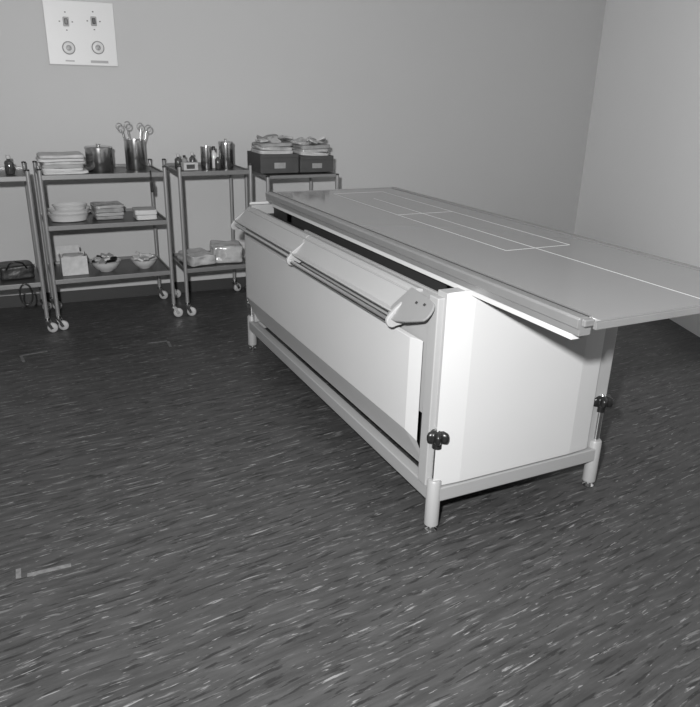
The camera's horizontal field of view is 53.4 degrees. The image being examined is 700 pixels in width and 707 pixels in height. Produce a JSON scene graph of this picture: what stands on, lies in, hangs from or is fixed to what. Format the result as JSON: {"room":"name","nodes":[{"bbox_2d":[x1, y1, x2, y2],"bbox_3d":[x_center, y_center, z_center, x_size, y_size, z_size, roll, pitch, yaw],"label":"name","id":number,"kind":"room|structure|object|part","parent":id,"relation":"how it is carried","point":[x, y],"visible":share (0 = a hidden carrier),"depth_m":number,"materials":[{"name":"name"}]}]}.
{"room":"hospital x-ray room","nodes":[
{"label":"hospital x-ray room","id":0,"kind":"room"},
{"bbox_2d":[0,0,605,295],"bbox_3d":[-1.025,-1.724,4.472,6.506,2.700,0.100,-7,23,-22],"label":"wall","id":1,"kind":"structure","parent":0,"point":[486,105],"depth_m":4.74,"materials":[{"name":"paint"}]},
{"bbox_2d":[42,0,117,66],"bbox_3d":[-1.576,-1.876,4.077,0.385,0.345,0.036,-7,23,-22],"label":"switch panel","id":2,"kind":"object","parent":1,"relation":"attached to","point":[77,32],"visible":1,"depth_m":4.07,"materials":[{"name":"grey plastic"}]},
{"bbox_2d":[62,17,68,25],"bbox_3d":[-1.644,-1.922,4.023,0.032,0.050,0.008,-7,23,-22],"label":"switch","id":3,"kind":"object","parent":2,"relation":"attached to","point":[65,20],"depth_m":4.02,"materials":[{"name":"black plastic"}]},
{"bbox_3d":[-1.648,-1.791,4.074,0.061,0.061,0.007,-7,23,-22],"label":"dial plate","id":4,"kind":"part","parent":2,"relation":"part of","materials":[{"name":"grey"}]},
{"bbox_2d":[90,16,96,25],"bbox_3d":[-1.504,-1.949,4.078,0.032,0.050,0.008,-7,23,-22],"label":"switch","id":5,"kind":"object","parent":2,"relation":"attached to","point":[93,19],"depth_m":4.07,"materials":[{"name":"black plastic"}]},
{"bbox_3d":[-1.498,-1.818,4.132,0.061,0.061,0.007,-7,23,-22],"label":"dial plate","id":6,"kind":"part","parent":2,"relation":"part of","materials":[{"name":"grey"}]},
{"bbox_2d":[0,277,245,307],"bbox_3d":[-1.042,-0.478,4.886,6.486,0.075,0.012,-7,23,-22],"label":"baseboard","id":7,"kind":"structure","parent":1,"relation":"attached to","point":[223,283],"depth_m":4.67,"materials":[{"name":"grey"}]},
{"bbox_2d":[0,287,699,706],"bbox_3d":[0.421,0.623,2.330,7.100,0.102,7.100,-9,23,-24],"label":"floor","id":8,"kind":"structure","parent":0,"point":[228,538],"depth_m":2.21,"materials":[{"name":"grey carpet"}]},
{"bbox_2d":[0,161,57,331],"bbox_3d":[-2.103,-0.578,3.897,0.736,0.916,0.492,-9,23,-24],"label":"trolley","id":9,"kind":"object","parent":8,"relation":"on","point":[22,173],"visible":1,"depth_m":3.89,"materials":[{"name":"grey metal"}]},
{"bbox_2d":[4,155,14,174],"bbox_3d":[-1.863,-1.032,3.799,0.048,0.100,0.048,-9,23,-24],"label":"medicine bottle","id":10,"kind":"object","parent":9,"relation":"on","point":[8,164],"visible":1,"depth_m":3.79,"materials":[{"name":"grey glass"}]},
{"bbox_2d":[0,169,24,176],"bbox_3d":[-2.107,-0.958,3.743,0.649,0.008,0.414,-9,23,-24],"label":"shelf","id":11,"kind":"object","parent":9,"relation":"attached to","point":[18,172],"depth_m":3.84,"materials":[{"name":"grey metal"}]},
{"bbox_2d":[0,260,34,280],"bbox_3d":[-1.919,-0.495,3.988,0.191,0.120,0.202,-9,23,-24],"label":"bag","id":12,"kind":"object","parent":9,"relation":"on","point":[18,269],"visible":1,"depth_m":3.94,"materials":[{"name":"black leather"}]},
{"bbox_2d":[0,267,39,285],"bbox_3d":[-2.121,-0.416,3.949,0.649,0.008,0.414,-9,23,-24],"label":"shelf","id":13,"kind":"object","parent":9,"relation":"attached to","point":[35,281],"depth_m":3.93,"materials":[{"name":"grey metal"}]},
{"bbox_2d":[19,283,33,305],"bbox_3d":[-1.804,-0.329,3.874,0.074,0.130,0.010,-9,23,-24],"label":"cable loop","id":14,"kind":"object","parent":9,"relation":"attached to","point":[23,284],"visible":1,"depth_m":3.87,"materials":[{"name":"black plastic"}]},
{"bbox_3d":[-1.910,-0.728,4.192,0.023,0.825,0.023,-9,23,-24],"label":"leg","id":15,"kind":"part","parent":9,"relation":"part of","materials":[{"name":"grey metal"}]},
{"bbox_3d":[-1.723,-0.587,3.832,0.023,0.825,0.023,-9,23,-24],"label":"leg","id":16,"kind":"part","parent":9,"relation":"part of","materials":[{"name":"grey metal"}]},
{"bbox_2d":[32,159,182,329],"bbox_3d":[-1.456,-0.681,4.210,0.737,0.916,0.479,-9,23,-24],"label":"trolley","id":17,"kind":"object","parent":8,"relation":"on","point":[126,269],"visible":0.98,"depth_m":4.08,"materials":[{"name":"grey metal"}]},
{"bbox_3d":[-1.865,-0.743,4.234,0.023,0.825,0.023,-9,23,-24],"label":"leg","id":18,"kind":"part","parent":17,"relation":"part of","materials":[{"name":"grey metal"}]},
{"bbox_3d":[-1.678,-0.601,3.874,0.023,0.825,0.023,-9,23,-24],"label":"leg","id":19,"kind":"part","parent":17,"relation":"part of","materials":[{"name":"grey metal"}]},
{"bbox_2d":[35,151,88,174],"bbox_3d":[-1.629,-1.078,3.926,0.266,0.106,0.232,-9,23,-24],"label":"folded cloth","id":20,"kind":"object","parent":17,"relation":"on","point":[71,162],"visible":1,"depth_m":3.84,"materials":[{"name":"grey fabric"}]},
{"bbox_2d":[47,202,90,222],"bbox_3d":[-1.634,-0.819,4.037,0.248,0.094,0.173,-9,23,-24],"label":"basins","id":21,"kind":"object","parent":17,"relation":"on","point":[67,212],"visible":0.99,"depth_m":3.99,"materials":[{"name":"white plastic"}]},
{"bbox_2d":[55,245,88,275],"bbox_3d":[-1.647,-0.553,4.119,0.156,0.148,0.145,-9,23,-24],"label":"carton","id":22,"kind":"object","parent":17,"relation":"on","point":[73,261],"visible":1,"depth_m":4.08,"materials":[{"name":"cardboard"}]},
{"bbox_2d":[84,144,113,172],"bbox_3d":[-1.444,-1.128,4.003,0.155,0.155,0.155,-9,23,-24],"label":"steel canister","id":23,"kind":"object","parent":17,"relation":"on","point":[99,158],"visible":0.98,"depth_m":3.95,"materials":[{"name":"silver metal"}]},
{"bbox_3d":[-1.442,-1.187,3.980,0.155,0.029,0.155,-9,23,-24],"label":"lid","id":24,"kind":"part","parent":23,"relation":"part of","materials":[{"name":"silver metal"}]},
{"bbox_2d":[42,166,158,174],"bbox_3d":[-1.463,-1.062,4.060,0.649,0.008,0.414,-9,23,-24],"label":"shelf","id":25,"kind":"object","parent":17,"relation":"attached to","point":[118,170],"depth_m":4.02,"materials":[{"name":"grey metal"}]},
{"bbox_2d":[90,253,120,271],"bbox_3d":[-1.472,-0.554,4.190,0.180,0.108,0.180,-9,23,-24],"label":"bowl","id":26,"kind":"object","parent":17,"relation":"on","point":[103,262],"visible":1,"depth_m":4.16,"materials":[{"name":"grey ceramic"}]},
{"bbox_2d":[47,211,163,225],"bbox_3d":[-1.470,-0.805,4.158,0.649,0.008,0.414,-9,23,-24],"label":"shelf","id":27,"kind":"object","parent":17,"relation":"attached to","point":[128,220],"depth_m":4.05,"materials":[{"name":"grey metal"}]},
{"bbox_2d":[90,201,123,219],"bbox_3d":[-1.452,-0.859,4.164,0.174,0.086,0.175,-11,24,-29],"label":"pack","id":28,"kind":"object","parent":17,"relation":"on","point":[105,210],"visible":1,"depth_m":4.10,"materials":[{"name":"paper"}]},
{"bbox_2d":[54,258,167,279],"bbox_3d":[-1.477,-0.520,4.266,0.649,0.008,0.414,-9,23,-24],"label":"shelf","id":29,"kind":"object","parent":17,"relation":"attached to","point":[126,269],"depth_m":4.18,"materials":[{"name":"grey metal"}]},
{"bbox_2d":[116,121,151,169],"bbox_3d":[-1.275,-1.234,4.125,0.120,0.275,0.176,11,23,24],"label":"jar","id":30,"kind":"object","parent":17,"relation":"on","point":[135,159],"visible":1,"depth_m":4.10,"materials":[{"name":"silver metal"}]},
{"bbox_2d":[131,251,156,268],"bbox_3d":[-1.269,-0.580,4.285,0.159,0.098,0.159,-9,23,-24],"label":"bowl","id":31,"kind":"object","parent":17,"relation":"on","point":[142,260],"visible":1,"depth_m":4.25,"materials":[{"name":"grey ceramic"}]},
{"bbox_2d":[132,206,156,219],"bbox_3d":[-1.233,-0.844,4.176,0.134,0.060,0.154,-9,23,-24],"label":"folded towel","id":32,"kind":"object","parent":17,"relation":"on","point":[149,212],"visible":1,"depth_m":4.12,"materials":[{"name":"grey fabric"}]},
{"bbox_2d":[149,170,153,191],"bbox_3d":[-1.143,-0.990,3.993,0.018,0.122,0.040,-9,23,-24],"label":"clamp","id":33,"kind":"object","parent":17,"relation":"attached to","point":[151,181],"visible":1,"depth_m":3.98,"materials":[{"name":"black plastic"}]},
{"bbox_3d":[-1.266,-0.833,4.510,0.023,0.825,0.023,-9,23,-24],"label":"leg","id":34,"kind":"part","parent":17,"relation":"part of","materials":[{"name":"grey metal"}]},
{"bbox_3d":[-1.079,-0.691,4.149,0.023,0.825,0.023,-9,23,-24],"label":"leg","id":35,"kind":"part","parent":17,"relation":"part of","materials":[{"name":"grey metal"}]},
{"bbox_2d":[162,158,252,315],"bbox_3d":[-0.886,-0.765,4.468,0.501,0.916,0.482,-9,23,-24],"label":"trolley","id":36,"kind":"object","parent":8,"relation":"on","point":[236,170],"visible":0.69,"depth_m":4.29,"materials":[{"name":"grey metal"}]},
{"bbox_2d":[174,154,181,168],"bbox_3d":[-1.052,-1.178,4.258,0.044,0.085,0.044,-9,23,-24],"label":"medicine bottle","id":37,"kind":"object","parent":36,"relation":"on","point":[178,160],"visible":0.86,"depth_m":4.24,"materials":[{"name":"grey plastic"}]},
{"bbox_3d":[-1.003,-0.702,4.184,0.023,0.825,0.023,-9,23,-24],"label":"leg","id":38,"kind":"part","parent":36,"relation":"part of","materials":[{"name":"grey metal"}]},
{"bbox_2d":[181,162,197,170],"bbox_3d":[-0.968,-1.131,4.199,0.090,0.044,0.053,-11,24,-30],"label":"box","id":39,"kind":"object","parent":36,"relation":"on","point":[185,166],"visible":1,"depth_m":4.18,"materials":[{"name":"paper"}]},
{"bbox_2d":[189,152,195,161],"bbox_3d":[-0.971,-1.191,4.283,0.038,0.095,0.038,-9,23,-24],"label":"medicine bottle","id":40,"kind":"object","parent":36,"relation":"on","point":[191,158],"visible":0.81,"depth_m":4.27,"materials":[{"name":"grey"}]},
{"bbox_2d":[177,248,215,266],"bbox_3d":[-0.977,-0.616,4.433,0.178,0.074,0.231,-14,26,-35],"label":"plastic bag","id":41,"kind":"object","parent":36,"relation":"on","point":[196,257],"visible":0.9,"depth_m":4.37,"materials":[{"name":"plastic"}]},
{"bbox_2d":[200,146,211,168],"bbox_3d":[-0.882,-1.202,4.266,0.070,0.132,0.070,-9,23,-24],"label":"jar","id":42,"kind":"object","parent":36,"relation":"on","point":[205,151],"visible":1,"depth_m":4.24,"materials":[{"name":"silver metal"}]},
{"bbox_2d":[169,165,243,171],"bbox_3d":[-0.892,-1.146,4.318,0.414,0.008,0.404,-9,23,-24],"label":"shelf","id":43,"kind":"object","parent":36,"relation":"attached to","point":[236,168],"depth_m":4.22,"materials":[{"name":"grey metal"}]},
{"bbox_2d":[173,256,244,268],"bbox_3d":[-0.905,-0.604,4.524,0.414,0.008,0.404,-9,23,-24],"label":"shelf","id":44,"kind":"object","parent":36,"relation":"attached to","point":[240,265],"depth_m":4.39,"materials":[{"name":"grey metal"}]},
{"bbox_2d":[212,146,216,167],"bbox_3d":[-0.848,-1.222,4.323,0.044,0.130,0.044,-9,23,-24],"label":"medicine bottle","id":45,"kind":"object","parent":36,"relation":"on","point":[214,153],"visible":0.68,"depth_m":4.30,"materials":[{"name":"grey plastic"}]},
{"bbox_2d":[215,154,220,168],"bbox_3d":[-0.811,-1.177,4.264,0.036,0.090,0.036,-9,23,-24],"label":"medicine bottle","id":46,"kind":"object","parent":36,"relation":"on","point":[217,159],"visible":1,"depth_m":4.25,"materials":[{"name":"grey"}]},
{"bbox_2d":[209,240,242,263],"bbox_3d":[-0.807,-0.665,4.517,0.203,0.115,0.229,-4,21,-13],"label":"plastic bag","id":47,"kind":"object","parent":36,"relation":"on","point":[230,251],"visible":0.93,"depth_m":4.43,"materials":[{"name":"plastic"}]},
{"bbox_2d":[218,139,233,168],"bbox_3d":[-0.773,-1.246,4.328,0.092,0.177,0.092,-9,23,-24],"label":"steel canister","id":48,"kind":"object","parent":36,"relation":"on","point":[225,147],"visible":0.97,"depth_m":4.30,"materials":[{"name":"silver metal"}]},
{"bbox_3d":[-0.771,-1.314,4.303,0.092,0.033,0.092,-9,23,-24],"label":"lid","id":49,"kind":"part","parent":48,"relation":"part of","materials":[{"name":"silver metal"}]},
{"bbox_3d":[-0.798,-0.899,4.714,0.023,0.825,0.023,-9,23,-24],"label":"leg","id":50,"kind":"part","parent":36,"relation":"part of","materials":[{"name":"grey metal"}]},
{"bbox_3d":[-0.616,-0.760,4.362,0.023,0.825,0.023,-9,23,-24],"label":"leg","id":51,"kind":"part","parent":36,"relation":"part of","materials":[{"name":"grey metal"}]},
{"bbox_2d":[244,168,338,235],"bbox_3d":[-0.378,-0.789,4.659,0.536,0.850,0.472,-9,23,-24],"label":"trolley","id":52,"kind":"object","parent":8,"relation":"on","point":[310,175],"visible":0.13,"depth_m":4.38,"materials":[{"name":"grey metal"}]},
{"bbox_3d":[-0.696,-0.863,4.721,0.023,0.759,0.023,-9,23,-24],"label":"leg","id":53,"kind":"part","parent":52,"relation":"part of","materials":[{"name":"grey metal"}]},
{"bbox_3d":[-0.509,-0.722,4.361,0.023,0.759,0.023,-9,23,-24],"label":"leg","id":54,"kind":"part","parent":52,"relation":"part of","materials":[{"name":"grey metal"}]},
{"bbox_2d":[247,134,298,173],"bbox_3d":[-0.489,-1.267,4.393,0.250,0.220,0.270,-9,23,-24],"label":"storage bin","id":55,"kind":"object","parent":52,"relation":"on","point":[272,153],"visible":0.99,"depth_m":4.31,"materials":[{"name":"grey plastic"}]},
{"bbox_2d":[265,172,333,175],"bbox_3d":[-0.385,-1.177,4.504,0.449,0.008,0.414,-9,23,-24],"label":"shelf","id":56,"kind":"object","parent":52,"relation":"attached to","point":[305,173],"depth_m":4.36,"materials":[{"name":"grey metal"}]},
{"bbox_3d":[-0.278,-0.926,4.914,0.023,0.759,0.023,-9,23,-24],"label":"leg","id":57,"kind":"part","parent":52,"relation":"part of","materials":[{"name":"grey metal"}]},
{"bbox_2d":[290,136,333,172],"bbox_3d":[-0.264,-1.298,4.498,0.230,0.215,0.270,-9,23,-24],"label":"storage bin","id":58,"kind":"object","parent":52,"relation":"on","point":[311,151],"visible":0.96,"depth_m":4.41,"materials":[{"name":"grey plastic"}]},
{"bbox_3d":[-0.091,-0.784,4.554,0.023,0.759,0.023,-9,23,-24],"label":"leg","id":59,"kind":"part","parent":52,"relation":"part of","materials":[{"name":"grey metal"}]},
{"bbox_2d":[230,187,699,532],"bbox_3d":[0.281,-0.097,2.859,0.896,0.865,2.382,-9,23,-24],"label":"examination table","id":60,"kind":"object","parent":8,"relation":"on","point":[481,342],"visible":1,"depth_m":2.31,"materials":[{"name":"grey metal"}]},
{"bbox_3d":[-0.221,-0.528,3.814,0.680,0.632,0.032,-9,23,-24],"label":"panel","id":61,"kind":"part","parent":60,"relation":"part of","materials":[{"name":"white paint"}]},
{"bbox_3d":[-0.415,-0.528,3.210,0.014,0.014,0.760,-9,23,-24],"label":"grab rail","id":62,"kind":"part","parent":60,"relation":"part of","materials":[{"name":"grey metal"}]},
{"bbox_3d":[-0.088,-0.841,3.612,0.736,0.020,0.010,-9,23,-24],"label":"tabletop trim","id":63,"kind":"part","parent":60,"relation":"part of","materials":[{"name":"metal"}]},
{"bbox_3d":[-0.149,-0.115,2.925,0.065,0.458,1.754,-9,23,-24],"label":"panel","id":64,"kind":"part","parent":60,"relation":"part of","materials":[{"name":"white paint"}]},
{"bbox_3d":[-0.056,-0.239,2.513,0.022,0.022,0.850,-9,23,-24],"label":"grab rail","id":65,"kind":"part","parent":60,"relation":"part of","materials":[{"name":"silver metal"}]},
{"bbox_3d":[-0.133,0.145,3.017,0.040,0.050,1.848,-9,23,-24],"label":"frame rail","id":66,"kind":"part","parent":60,"relation":"part of","materials":[{"name":"grey metal"}]},
{"bbox_3d":[-0.001,-0.477,2.817,0.040,0.101,1.688,-9,23,-24],"label":"carriage rail","id":67,"kind":"part","parent":60,"relation":"part of","materials":[{"name":"black"}]},
{"bbox_3d":[0.186,-0.134,2.100,0.079,0.096,0.192,-9,23,-24],"label":"rail plate","id":68,"kind":"part","parent":60,"relation":"part of","materials":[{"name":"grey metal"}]},
{"bbox_3d":[0.089,-0.391,2.560,0.038,0.017,2.112,-9,23,-24],"label":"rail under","id":69,"kind":"part","parent":60,"relation":"part of","materials":[{"name":"white metal"}]},
{"bbox_3d":[0.077,-0.423,2.555,0.045,0.047,2.187,-9,23,-24],"label":"tabletop rail","id":70,"kind":"part","parent":60,"relation":"part of","materials":[{"name":"metal"}]},
{"bbox_3d":[0.274,0.257,2.169,0.079,0.042,0.070,-9,23,-24],"label":"star knob","id":71,"kind":"part","parent":60,"relation":"part of","materials":[{"name":"black plastic"}]},
{"bbox_3d":[0.407,-0.478,2.685,0.671,0.014,2.222,-9,23,-24],"label":"tabletop panel","id":72,"kind":"part","parent":60,"relation":"part of","materials":[{"name":"plastic"}]},
{"bbox_3d":[0.576,0.404,2.384,0.683,0.050,0.040,-9,23,-24],"label":"frame rail","id":73,"kind":"part","parent":60,"relation":"part of","materials":[{"name":"grey metal"}]},
{"bbox_3d":[0.566,0.085,2.235,0.646,0.643,0.013,-9,23,-24],"label":"panel","id":74,"kind":"part","parent":60,"relation":"part of","materials":[{"name":"white paint"}]},
{"bbox_3d":[0.706,-0.519,2.844,0.030,0.043,2.187,-9,23,-24],"label":"tabletop rail","id":75,"kind":"part","parent":60,"relation":"part of","materials":[{"name":"metal"}]},
{"bbox_3d":[0.889,0.165,2.452,0.079,0.042,0.070,-9,23,-24],"label":"star knob","id":76,"kind":"part","parent":60,"relation":"part of","materials":[{"name":"black plastic"}]},
{"bbox_3d":[0.888,-0.112,1.753,0.716,0.018,0.010,-9,23,-24],"label":"tabletop trim","id":77,"kind":"part","parent":60,"relation":"part of","materials":[{"name":"metal"}]},
{"bbox_2d":[574,0,699,336],"bbox_3d":[2.188,-1.389,3.803,0.100,2.700,3.998,0,21,-5],"label":"wall","id":78,"kind":"structure","parent":0,"point":[640,187],"depth_m":4.81,"materials":[{"name":"paint"}]}
]}

